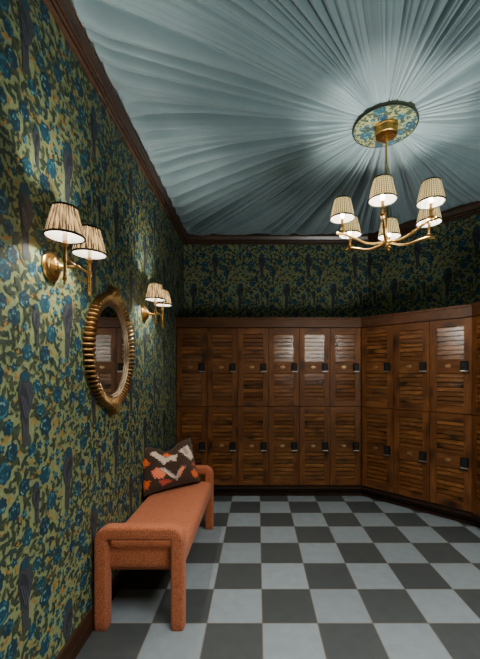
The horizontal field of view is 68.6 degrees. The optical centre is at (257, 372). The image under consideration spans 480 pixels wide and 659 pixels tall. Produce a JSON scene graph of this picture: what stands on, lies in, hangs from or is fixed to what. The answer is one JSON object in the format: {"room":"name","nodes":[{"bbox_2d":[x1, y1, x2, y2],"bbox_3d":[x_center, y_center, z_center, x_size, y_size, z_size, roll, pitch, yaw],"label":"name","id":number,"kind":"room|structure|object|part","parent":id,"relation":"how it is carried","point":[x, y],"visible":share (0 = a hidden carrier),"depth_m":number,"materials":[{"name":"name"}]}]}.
{"room":"changing room","nodes":[
{"label":"changing room","id":0,"kind":"room"},
{"bbox_2d":[0,0,183,658],"bbox_3d":[-0.898,-0.195,1.640,0.004,3.150,5.280,0,0,0],"label":"wall","id":1,"kind":"structure","parent":0,"point":[70,469],"depth_m":1.60,"materials":[{"name":"paper"}]},
{"bbox_2d":[41,201,106,295],"bbox_3d":[-0.799,-0.513,1.520,0.196,0.313,0.360,0,0,0],"label":"wall sconce","id":2,"kind":"object","parent":1,"relation":"attached to","point":[63,226],"visible":1,"depth_m":1.48,"materials":[{"name":"beige fabric"}]},
{"bbox_3d":[-0.777,-0.607,1.416,0.148,0.116,0.148,0,0,0],"label":"lamp shade","id":3,"kind":"part","parent":2,"relation":"part of","materials":[{"name":"fabric"}]},
{"bbox_3d":[-0.777,-0.665,1.416,0.098,0.008,0.098,0,0,0],"label":"shade trim","id":4,"kind":"part","parent":2,"relation":"part of","materials":[{"name":"beige fabric"}]},
{"bbox_3d":[-0.777,-0.549,1.416,0.152,0.010,0.152,0,0,0],"label":"shade trim","id":5,"kind":"part","parent":2,"relation":"part of","materials":[{"name":"white fabric"}]},
{"bbox_3d":[-0.822,-0.459,1.520,0.090,0.030,0.030,0,0,0],"label":"stem","id":6,"kind":"part","parent":2,"relation":"part of","materials":[{"name":"gold metal"}]},
{"bbox_3d":[-0.777,-0.607,1.624,0.148,0.116,0.148,0,0,0],"label":"lamp shade","id":7,"kind":"part","parent":2,"relation":"part of","materials":[{"name":"fabric"}]},
{"bbox_3d":[-0.777,-0.549,1.624,0.152,0.010,0.152,0,0,0],"label":"shade trim","id":8,"kind":"part","parent":2,"relation":"part of","materials":[{"name":"fabric"}]},
{"bbox_3d":[-0.777,-0.665,1.624,0.098,0.008,0.098,0,0,0],"label":"shade trim","id":9,"kind":"part","parent":2,"relation":"part of","materials":[{"name":"beige fabric"}]},
{"bbox_2d":[55,570,131,658],"bbox_3d":[-0.890,1.323,1.465,0.020,0.114,4.930,0,0,0],"label":"baseboard","id":10,"kind":"structure","parent":1,"relation":"attached to","point":[71,649],"depth_m":1.79,"materials":[{"name":"brown wood"}]},
{"bbox_2d":[83,285,134,415],"bbox_3d":[-0.865,-0.135,2.125,0.062,0.788,0.649,0,0,0],"label":"wall mirror","id":11,"kind":"object","parent":1,"relation":"attached to","point":[107,355],"visible":1,"depth_m":2.08,"materials":[{"name":"gold wood"}]},
{"bbox_2d":[95,306,125,396],"bbox_3d":[-0.889,-0.135,2.125,0.008,0.572,0.500,0,0,0],"label":"mirror glass","id":12,"kind":"object","parent":11,"relation":"attached to","point":[110,342],"depth_m":2.13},
{"bbox_2d":[43,0,187,243],"bbox_3d":[-0.868,-1.623,1.640,0.062,0.115,5.280,0,0,0],"label":"trim","id":13,"kind":"structure","parent":1,"relation":"attached to","point":[63,12],"depth_m":2.02,"materials":[{"name":"brown wood"}]},
{"bbox_2d":[141,282,171,327],"bbox_3d":[-0.799,-0.522,2.775,0.196,0.313,0.360,0,0,0],"label":"wall sconce","id":14,"kind":"object","parent":1,"relation":"attached to","point":[156,294],"visible":1,"depth_m":2.71,"materials":[{"name":"beige fabric"}]},
{"bbox_3d":[-0.777,-0.616,2.671,0.148,0.116,0.148,0,0,0],"label":"lamp shade","id":15,"kind":"part","parent":14,"relation":"part of","materials":[{"name":"fabric"}]},
{"bbox_3d":[-0.777,-0.558,2.671,0.152,0.010,0.152,0,0,0],"label":"shade trim","id":16,"kind":"part","parent":14,"relation":"part of","materials":[{"name":"fabric"}]},
{"bbox_3d":[-0.777,-0.616,2.879,0.148,0.116,0.148,0,0,0],"label":"lamp shade","id":17,"kind":"part","parent":14,"relation":"part of","materials":[{"name":"fabric"}]},
{"bbox_2d":[71,0,479,235],"bbox_3d":[0.715,-1.695,1.640,3.230,0.192,5.280,0,0,0],"label":"ceiling","id":18,"kind":"structure","parent":0,"point":[245,112],"depth_m":2.10,"materials":[{"name":"fabric"}]},
{"bbox_2d":[352,99,418,147],"bbox_3d":[0.850,-1.655,2.345,0.420,0.045,0.420,0,0,0],"label":"ceiling rose","id":19,"kind":"object","parent":18,"relation":"attached to","point":[405,113],"visible":0.85,"depth_m":2.28,"materials":[{"name":"paper"}]},
{"bbox_2d":[330,119,446,252],"bbox_3d":[0.856,-1.229,2.333,0.760,0.812,0.712,0,0,0],"label":"chandelier","id":20,"kind":"object","parent":19,"relation":"hanging from","point":[431,197],"visible":1,"depth_m":2.27,"materials":[{"name":"beige fabric"}]},
{"bbox_3d":[0.557,-1.074,2.301,0.160,0.122,0.160,0,0,0],"label":"lamp shade","id":21,"kind":"part","parent":20,"relation":"part of","materials":[{"name":"fabric"}]},
{"bbox_3d":[0.557,-1.013,2.301,0.164,0.010,0.164,0,0,0],"label":"shade trim","id":22,"kind":"part","parent":20,"relation":"part of","materials":[{"name":"white fabric"}]},
{"bbox_3d":[0.679,-1.074,2.576,0.160,0.122,0.160,0,0,0],"label":"lamp shade","id":23,"kind":"part","parent":20,"relation":"part of","materials":[{"name":"fabric"}]},
{"bbox_3d":[0.679,-1.013,2.576,0.164,0.010,0.164,0,0,0],"label":"shade trim","id":24,"kind":"part","parent":20,"relation":"part of","materials":[{"name":"white fabric"}]},
{"bbox_3d":[0.679,-0.884,2.314,0.324,0.074,0.014,0,0,-6],"label":"arm","id":25,"kind":"part","parent":20,"relation":"part of","materials":[{"name":"gold metal"}]},
{"bbox_3d":[0.751,-0.884,2.477,0.014,0.074,0.324,0,0,-36],"label":"arm","id":26,"kind":"part","parent":20,"relation":"part of","materials":[{"name":"gold metal"}]},
{"bbox_3d":[0.734,-1.074,2.058,0.160,0.122,0.160,0,0,0],"label":"lamp shade","id":27,"kind":"part","parent":20,"relation":"part of","materials":[{"name":"fabric"}]},
{"bbox_3d":[0.734,-1.013,2.058,0.164,0.010,0.164,0,0,0],"label":"shade trim","id":28,"kind":"part","parent":20,"relation":"part of","materials":[{"name":"white fabric"}]},
{"bbox_3d":[0.783,-0.884,2.170,0.014,0.074,0.324,0,0,24],"label":"arm","id":29,"kind":"part","parent":20,"relation":"part of","materials":[{"name":"gold metal"}]},
{"bbox_3d":[0.856,-1.200,2.333,0.020,0.749,0.020,0,0,0],"label":"rod","id":30,"kind":"part","parent":20,"relation":"part of","materials":[{"name":"gold metal"}]},
{"bbox_3d":[0.978,-1.074,2.608,0.160,0.122,0.160,0,0,0],"label":"lamp shade","id":31,"kind":"part","parent":20,"relation":"part of","materials":[{"name":"fabric"}]},
{"bbox_3d":[0.978,-1.013,2.608,0.164,0.010,0.164,0,0,0],"label":"shade trim","id":32,"kind":"part","parent":20,"relation":"part of","materials":[{"name":"white fabric"}]},
{"bbox_3d":[1.033,-0.884,2.352,0.324,0.074,0.014,0,0,-6],"label":"arm","id":33,"kind":"part","parent":20,"relation":"part of","materials":[{"name":"gold metal"}]},
{"bbox_3d":[0.961,-0.884,2.189,0.014,0.074,0.324,0,0,-36],"label":"arm","id":34,"kind":"part","parent":20,"relation":"part of","materials":[{"name":"gold metal"}]},
{"bbox_3d":[1.155,-1.074,2.365,0.160,0.122,0.160,0,0,0],"label":"lamp shade","id":35,"kind":"part","parent":20,"relation":"part of","materials":[{"name":"fabric"}]},
{"bbox_3d":[1.155,-1.013,2.365,0.164,0.010,0.164,0,0,0],"label":"shade trim","id":36,"kind":"part","parent":20,"relation":"part of","materials":[{"name":"white fabric"}]},
{"bbox_3d":[1.033,-1.074,2.090,0.160,0.122,0.160,0,0,0],"label":"lamp shade","id":37,"kind":"part","parent":20,"relation":"part of","materials":[{"name":"fabric"}]},
{"bbox_3d":[1.033,-1.013,2.090,0.164,0.010,0.164,0,0,0],"label":"shade trim","id":38,"kind":"part","parent":20,"relation":"part of","materials":[{"name":"white fabric"}]},
{"bbox_2d":[184,245,367,475],"bbox_3d":[0.225,-0.195,4.278,2.250,3.150,0.004,0,0,0],"label":"wall","id":39,"kind":"structure","parent":0,"point":[220,280],"depth_m":4.28,"materials":[{"name":"paper"}]},
{"bbox_2d":[176,317,361,330],"bbox_3d":[0.196,-0.556,4.034,2.190,0.108,0.372,0,0,0],"label":"trim","id":40,"kind":"structure","parent":39,"relation":"attached to","point":[181,322],"depth_m":3.86,"materials":[{"name":"brown wood"}]},
{"bbox_2d":[184,234,367,244],"bbox_3d":[0.225,-1.623,4.248,2.249,0.115,0.062,0,0,0],"label":"trim","id":41,"kind":"structure","parent":39,"relation":"attached to","point":[212,239],"depth_m":4.24,"materials":[{"name":"brown wood"}]},
{"bbox_2d":[214,476,361,495],"bbox_3d":[0.196,1.308,4.049,2.190,0.142,0.342,0,0,0],"label":"trim","id":42,"kind":"structure","parent":39,"relation":"attached to","point":[219,490],"depth_m":3.94,"materials":[{"name":"brown wood"}]},
{"bbox_2d":[177,406,207,481],"bbox_3d":[-0.723,0.801,4.024,0.337,0.863,0.381,0,0,0],"label":"locker","id":43,"kind":"object","parent":42,"relation":"on","point":[191,420],"visible":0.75,"depth_m":3.86,"materials":[{"name":"brown wood"}]},
{"bbox_3d":[-0.724,0.592,3.881,0.216,0.305,0.033,0,0,0],"label":"louvre panel","id":44,"kind":"part","parent":43,"relation":"part of","materials":[{"name":"brown wood"}]},
{"bbox_2d":[177,328,206,405],"bbox_3d":[-0.723,-0.065,4.024,0.337,0.863,0.381,0,0,0],"label":"locker","id":45,"kind":"object","parent":43,"relation":"on","point":[191,342],"visible":0.98,"depth_m":3.86,"materials":[{"name":"brown wood"}]},
{"bbox_3d":[-0.724,-0.275,3.881,0.216,0.305,0.033,0,0,0],"label":"louvre panel","id":46,"kind":"part","parent":45,"relation":"part of","materials":[{"name":"brown wood"}]},
{"bbox_3d":[-0.724,0.152,3.881,0.216,0.300,0.033,0,0,0],"label":"louvre panel","id":47,"kind":"part","parent":45,"relation":"part of","materials":[{"name":"brown wood"}]},
{"bbox_3d":[-0.724,1.018,3.881,0.216,0.300,0.033,0,0,0],"label":"louvre panel","id":48,"kind":"part","parent":43,"relation":"part of","materials":[{"name":"brown wood"}]},
{"bbox_2d":[207,406,237,484],"bbox_3d":[-0.385,0.801,4.024,0.337,0.863,0.381,0,0,0],"label":"locker","id":49,"kind":"object","parent":42,"relation":"on","point":[222,421],"visible":0.98,"depth_m":3.86,"materials":[{"name":"brown wood"}]},
{"bbox_2d":[207,328,237,405],"bbox_3d":[-0.385,-0.065,4.024,0.337,0.863,0.381,0,0,0],"label":"locker","id":50,"kind":"object","parent":49,"relation":"on","point":[222,343],"visible":0.98,"depth_m":3.86,"materials":[{"name":"brown wood"}]},
{"bbox_3d":[-0.386,-0.275,3.881,0.216,0.305,0.033,0,0,0],"label":"louvre panel","id":51,"kind":"part","parent":50,"relation":"part of","materials":[{"name":"brown wood"}]},
{"bbox_3d":[-0.386,0.152,3.881,0.216,0.300,0.033,0,0,0],"label":"louvre panel","id":52,"kind":"part","parent":50,"relation":"part of","materials":[{"name":"brown wood"}]},
{"bbox_3d":[-0.386,0.592,3.881,0.216,0.305,0.033,0,0,0],"label":"louvre panel","id":53,"kind":"part","parent":49,"relation":"part of","materials":[{"name":"brown wood"}]},
{"bbox_3d":[-0.386,1.018,3.881,0.216,0.300,0.033,0,0,0],"label":"louvre panel","id":54,"kind":"part","parent":49,"relation":"part of","materials":[{"name":"brown wood"}]},
{"bbox_2d":[238,406,267,484],"bbox_3d":[-0.047,0.801,4.024,0.337,0.863,0.381,0,0,0],"label":"locker","id":55,"kind":"object","parent":42,"relation":"on","point":[252,420],"visible":0.99,"depth_m":3.86,"materials":[{"name":"brown wood"}]},
{"bbox_2d":[238,328,267,405],"bbox_3d":[-0.047,-0.065,4.024,0.337,0.863,0.381,0,0,0],"label":"locker","id":56,"kind":"object","parent":55,"relation":"on","point":[252,342],"visible":0.99,"depth_m":3.86,"materials":[{"name":"brown wood"}]},
{"bbox_3d":[-0.048,-0.275,3.881,0.216,0.305,0.033,0,0,0],"label":"louvre panel","id":57,"kind":"part","parent":56,"relation":"part of","materials":[{"name":"brown wood"}]},
{"bbox_3d":[-0.048,0.152,3.881,0.216,0.300,0.033,0,0,0],"label":"louvre panel","id":58,"kind":"part","parent":56,"relation":"part of","materials":[{"name":"brown wood"}]},
{"bbox_3d":[-0.048,0.592,3.881,0.216,0.305,0.033,0,0,0],"label":"louvre panel","id":59,"kind":"part","parent":55,"relation":"part of","materials":[{"name":"brown wood"}]},
{"bbox_3d":[-0.048,1.018,3.881,0.216,0.300,0.033,0,0,0],"label":"louvre panel","id":60,"kind":"part","parent":55,"relation":"part of","materials":[{"name":"brown wood"}]},
{"bbox_2d":[268,406,298,484],"bbox_3d":[0.291,0.801,4.024,0.337,0.863,0.381,0,0,0],"label":"locker","id":61,"kind":"object","parent":42,"relation":"on","point":[283,421],"visible":0.98,"depth_m":3.86,"materials":[{"name":"brown wood"}]},
{"bbox_2d":[268,328,298,405],"bbox_3d":[0.291,-0.065,4.024,0.337,0.863,0.381,0,0,0],"label":"locker","id":62,"kind":"object","parent":61,"relation":"on","point":[283,343],"visible":1,"depth_m":3.86,"materials":[{"name":"brown wood"}]},
{"bbox_3d":[0.290,-0.275,3.881,0.216,0.305,0.033,0,0,0],"label":"louvre panel","id":63,"kind":"part","parent":62,"relation":"part of","materials":[{"name":"wood"}]},
{"bbox_3d":[0.290,0.152,3.881,0.216,0.300,0.033,0,0,0],"label":"louvre panel","id":64,"kind":"part","parent":62,"relation":"part of","materials":[{"name":"brown wood"}]},
{"bbox_3d":[0.290,0.592,3.881,0.216,0.305,0.033,0,0,0],"label":"louvre panel","id":65,"kind":"part","parent":61,"relation":"part of","materials":[{"name":"brown wood"}]},
{"bbox_3d":[0.290,1.018,3.881,0.216,0.300,0.033,0,0,0],"label":"louvre panel","id":66,"kind":"part","parent":61,"relation":"part of","materials":[{"name":"brown wood"}]},
{"bbox_2d":[299,406,329,484],"bbox_3d":[0.629,0.801,4.024,0.337,0.863,0.381,0,0,0],"label":"locker","id":67,"kind":"object","parent":42,"relation":"on","point":[314,421],"visible":0.96,"depth_m":3.86,"materials":[{"name":"brown wood"}]},
{"bbox_2d":[299,328,329,405],"bbox_3d":[0.629,-0.065,4.024,0.337,0.863,0.381,0,0,0],"label":"locker","id":68,"kind":"object","parent":67,"relation":"on","point":[314,343],"visible":0.99,"depth_m":3.86,"materials":[{"name":"brown wood"}]},
{"bbox_3d":[0.628,-0.275,3.881,0.216,0.305,0.033,0,0,0],"label":"louvre panel","id":69,"kind":"part","parent":68,"relation":"part of","materials":[{"name":"wood"}]},
{"bbox_3d":[0.628,0.152,3.881,0.216,0.300,0.033,0,0,0],"label":"louvre panel","id":70,"kind":"part","parent":68,"relation":"part of","materials":[{"name":"brown wood"}]},
{"bbox_3d":[0.628,0.592,3.881,0.216,0.305,0.033,0,0,0],"label":"louvre panel","id":71,"kind":"part","parent":67,"relation":"part of","materials":[{"name":"brown wood"}]},
{"bbox_3d":[0.628,1.018,3.881,0.216,0.300,0.033,0,0,0],"label":"louvre panel","id":72,"kind":"part","parent":67,"relation":"part of","materials":[{"name":"brown wood"}]},
{"bbox_2d":[329,406,360,484],"bbox_3d":[0.967,0.801,4.024,0.337,0.863,0.381,0,0,0],"label":"locker","id":73,"kind":"object","parent":42,"relation":"on","point":[345,421],"visible":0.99,"depth_m":3.86,"materials":[{"name":"brown wood"}]},
{"bbox_2d":[330,328,360,405],"bbox_3d":[0.967,-0.065,4.024,0.337,0.863,0.381,0,0,0],"label":"locker","id":74,"kind":"object","parent":73,"relation":"on","point":[345,343],"visible":0.99,"depth_m":3.86,"materials":[{"name":"brown wood"}]},
{"bbox_3d":[0.966,-0.275,3.881,0.216,0.305,0.033,0,0,0],"label":"louvre panel","id":75,"kind":"part","parent":74,"relation":"part of","materials":[{"name":"brown wood"}]},
{"bbox_3d":[0.966,0.152,3.881,0.216,0.300,0.033,0,0,0],"label":"louvre panel","id":76,"kind":"part","parent":74,"relation":"part of","materials":[{"name":"brown wood"}]},
{"bbox_3d":[0.966,0.592,3.881,0.216,0.305,0.033,0,0,0],"label":"louvre panel","id":77,"kind":"part","parent":73,"relation":"part of","materials":[{"name":"brown wood"}]},
{"bbox_3d":[0.966,1.018,3.881,0.216,0.300,0.033,0,0,0],"label":"louvre panel","id":78,"kind":"part","parent":73,"relation":"part of","materials":[{"name":"brown wood"}]},
{"bbox_2d":[75,496,479,658],"bbox_3d":[0.715,1.380,1.640,3.230,0.001,5.280,0,0,0],"label":"floor","id":79,"kind":"structure","parent":0,"point":[273,577],"depth_m":2.25,"materials":[{"name":"grey tile"}]},
{"bbox_2d":[94,465,213,630],"bbox_3d":[-0.636,1.103,2.520,0.484,0.553,1.296,0,0,0],"label":"bench","id":80,"kind":"object","parent":79,"relation":"on","point":[160,534],"visible":0.79,"depth_m":1.92,"materials":[{"name":"fabric"}]},
{"bbox_3d":[-0.636,1.103,1.911,0.484,0.553,0.077,0,0,0],"label":"arm","id":81,"kind":"part","parent":80,"relation":"part of","materials":[{"name":"fabric"}]},
{"bbox_3d":[-0.636,1.024,2.520,0.470,0.140,1.211,0,0,0],"label":"seat","id":82,"kind":"part","parent":80,"relation":"part of","materials":[{"name":"fabric"}]},
{"bbox_2d":[142,438,199,496],"bbox_3d":[-0.735,0.767,2.917,0.520,0.380,0.206,0,0,-42],"label":"cushion","id":83,"kind":"object","parent":80,"relation":"on","point":[174,467],"visible":0.93,"depth_m":2.85,"materials":[{"name":"fabric"}]},
{"bbox_3d":[-0.636,1.103,3.130,0.484,0.553,0.077,0,0,0],"label":"arm","id":84,"kind":"part","parent":80,"relation":"part of","materials":[{"name":"fabric"}]},
{"bbox_2d":[368,214,479,315],"bbox_3d":[1.839,-0.195,3.789,1.386,3.150,0.004,0,0,45],"label":"wall","id":85,"kind":"structure","parent":0,"point":[441,271],"depth_m":3.78,"materials":[{"name":"paper"}]},
{"bbox_2d":[361,304,474,327],"bbox_3d":[1.643,-0.556,3.605,1.366,0.108,0.372,0,0,45],"label":"trim","id":86,"kind":"structure","parent":85,"relation":"attached to","point":[460,311],"depth_m":3.42,"materials":[{"name":"brown wood"}]},
{"bbox_2d":[362,485,479,526],"bbox_3d":[1.653,1.308,3.616,1.366,0.142,0.342,0,0,45],"label":"trim","id":87,"kind":"structure","parent":85,"relation":"attached to","point":[451,513],"depth_m":3.47,"materials":[{"name":"brown wood"}]},
{"bbox_2d":[362,406,392,492],"bbox_3d":[1.384,0.801,3.850,0.355,0.863,0.381,0,0,45],"label":"locker","id":88,"kind":"object","parent":87,"relation":"on","point":[377,423],"visible":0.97,"depth_m":3.73,"materials":[{"name":"brown wood"}]},
{"bbox_3d":[1.282,0.592,3.749,0.228,0.305,0.033,0,0,45],"label":"louvre panel","id":89,"kind":"part","parent":88,"relation":"part of","materials":[{"name":"brown wood"}]},
{"bbox_3d":[1.282,1.018,3.749,0.228,0.300,0.033,0,0,45],"label":"louvre panel","id":90,"kind":"part","parent":88,"relation":"part of","materials":[{"name":"brown wood"}]},
{"bbox_2d":[362,325,392,408],"bbox_3d":[1.384,-0.065,3.850,0.355,0.863,0.381,0,0,45],"label":"locker","id":91,"kind":"object","parent":88,"relation":"on","point":[377,342],"visible":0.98,"depth_m":3.73,"materials":[{"name":"brown wood"}]},
{"bbox_3d":[1.282,-0.275,3.749,0.228,0.305,0.033,0,0,45],"label":"louvre panel","id":92,"kind":"part","parent":91,"relation":"part of","materials":[{"name":"brown wood"}]},
{"bbox_3d":[1.282,0.152,3.749,0.228,0.300,0.033,0,0,45],"label":"louvre panel","id":93,"kind":"part","parent":91,"relation":"part of","materials":[{"name":"brown wood"}]},
{"bbox_2d":[393,409,430,501],"bbox_3d":[1.636,0.801,3.599,0.355,0.863,0.381,0,0,45],"label":"locker","id":94,"kind":"object","parent":87,"relation":"on","point":[411,428],"visible":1,"depth_m":3.48,"materials":[{"name":"brown wood"}]},
{"bbox_3d":[1.533,0.592,3.498,0.228,0.305,0.033,0,0,45],"label":"louvre panel","id":95,"kind":"part","parent":94,"relation":"part of","materials":[{"name":"brown wood"}]},
{"bbox_3d":[1.533,1.018,3.498,0.228,0.300,0.033,0,0,45],"label":"louvre panel","id":96,"kind":"part","parent":94,"relation":"part of","materials":[{"name":"brown wood"}]},
{"bbox_2d":[393,321,429,410],"bbox_3d":[1.636,-0.065,3.599,0.355,0.863,0.381,0,0,45],"label":"locker","id":97,"kind":"object","parent":94,"relation":"on","point":[411,341],"visible":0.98,"depth_m":3.48,"materials":[{"name":"brown wood"}]},
{"bbox_3d":[1.533,-0.275,3.498,0.228,0.305,0.033,0,0,45],"label":"louvre panel","id":98,"kind":"part","parent":97,"relation":"part of","materials":[{"name":"brown wood"}]},
{"bbox_3d":[1.533,0.152,3.498,0.228,0.300,0.033,0,0,45],"label":"louvre panel","id":99,"kind":"part","parent":97,"relation":"part of","materials":[{"name":"brown wood"}]},
{"bbox_2d":[430,411,472,511],"bbox_3d":[1.888,0.801,3.347,0.355,0.863,0.381,0,0,45],"label":"locker","id":100,"kind":"object","parent":87,"relation":"on","point":[450,433],"visible":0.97,"depth_m":3.23,"materials":[{"name":"brown wood"}]},
{"bbox_3d":[1.785,0.592,3.246,0.228,0.305,0.033,0,0,45],"label":"louvre panel","id":101,"kind":"part","parent":100,"relation":"part of","materials":[{"name":"brown wood"}]},
{"bbox_3d":[1.785,1.018,3.246,0.228,0.300,0.033,0,0,45],"label":"louvre panel","id":102,"kind":"part","parent":100,"relation":"part of","materials":[{"name":"brown wood"}]},
{"bbox_2d":[430,317,471,413],"bbox_3d":[1.888,-0.065,3.347,0.355,0.863,0.381,0,0,45],"label":"locker","id":103,"kind":"object","parent":100,"relation":"on","point":[450,339],"visible":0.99,"depth_m":3.23,"materials":[{"name":"brown wood"}]},
{"bbox_3d":[1.785,-0.275,3.246,0.228,0.305,0.033,0,0,45],"label":"louvre panel","id":104,"kind":"part","parent":103,"relation":"part of","materials":[{"name":"brown wood"}]},
{"bbox_3d":[1.785,0.152,3.246,0.228,0.300,0.033,0,0,45],"label":"louvre panel","id":105,"kind":"part","parent":103,"relation":"part of","materials":[{"name":"brown wood"}]},
{"bbox_2d":[368,201,479,241],"bbox_3d":[1.818,-1.623,3.768,1.386,0.115,0.062,0,0,45],"label":"trim","id":106,"kind":"structure","parent":85,"relation":"attached to","point":[473,208],"depth_m":3.60,"materials":[{"name":"brown wood"}]},
{"bbox_2d":[471,301,479,315],"bbox_3d":[2.071,-0.556,2.841,0.372,0.108,0.825,0,0,0],"label":"trim","id":107,"kind":"structure","parent":85,"relation":"attached to","point":[475,306],"depth_m":3.04,"materials":[{"name":"brown wood"}]},
{"bbox_2d":[473,513,479,527],"bbox_3d":[2.086,1.308,2.841,0.342,0.142,0.825,0,0,0],"label":"trim","id":108,"kind":"structure","parent":85,"relation":"attached to","point":[474,515],"depth_m":3.08,"materials":[{"name":"brown wood"}]},
{"bbox_2d":[472,415,479,516],"bbox_3d":[2.062,0.801,2.936,0.381,0.863,0.337,0,0,0],"label":"locker","id":109,"kind":"object","parent":108,"relation":"on","point":[475,418],"visible":0.99,"depth_m":3.04,"materials":[{"name":"brown wood"}]},
{"bbox_2d":[472,315,479,415],"bbox_3d":[2.062,-0.065,2.936,0.381,0.863,0.337,0,0,0],"label":"locker","id":110,"kind":"object","parent":109,"relation":"on","point":[475,320],"visible":1,"depth_m":3.04,"materials":[{"name":"brown wood"}]},
{"bbox_3d":[1.918,-0.275,2.937,0.033,0.305,0.216,0,0,0],"label":"louvre panel","id":111,"kind":"part","parent":110,"relation":"part of","materials":[{"name":"brown wood"}]},
{"bbox_3d":[1.918,0.152,2.937,0.033,0.300,0.216,0,0,0],"label":"louvre panel","id":112,"kind":"part","parent":110,"relation":"part of","materials":[{"name":"brown wood"}]},
{"bbox_3d":[1.918,0.592,2.937,0.033,0.305,0.216,0,0,0],"label":"louvre panel","id":113,"kind":"part","parent":109,"relation":"part of","materials":[{"name":"brown wood"}]},
{"bbox_3d":[1.918,1.018,2.937,0.033,0.300,0.216,0,0,0],"label":"louvre panel","id":114,"kind":"part","parent":109,"relation":"part of","materials":[{"name":"brown wood"}]}
]}

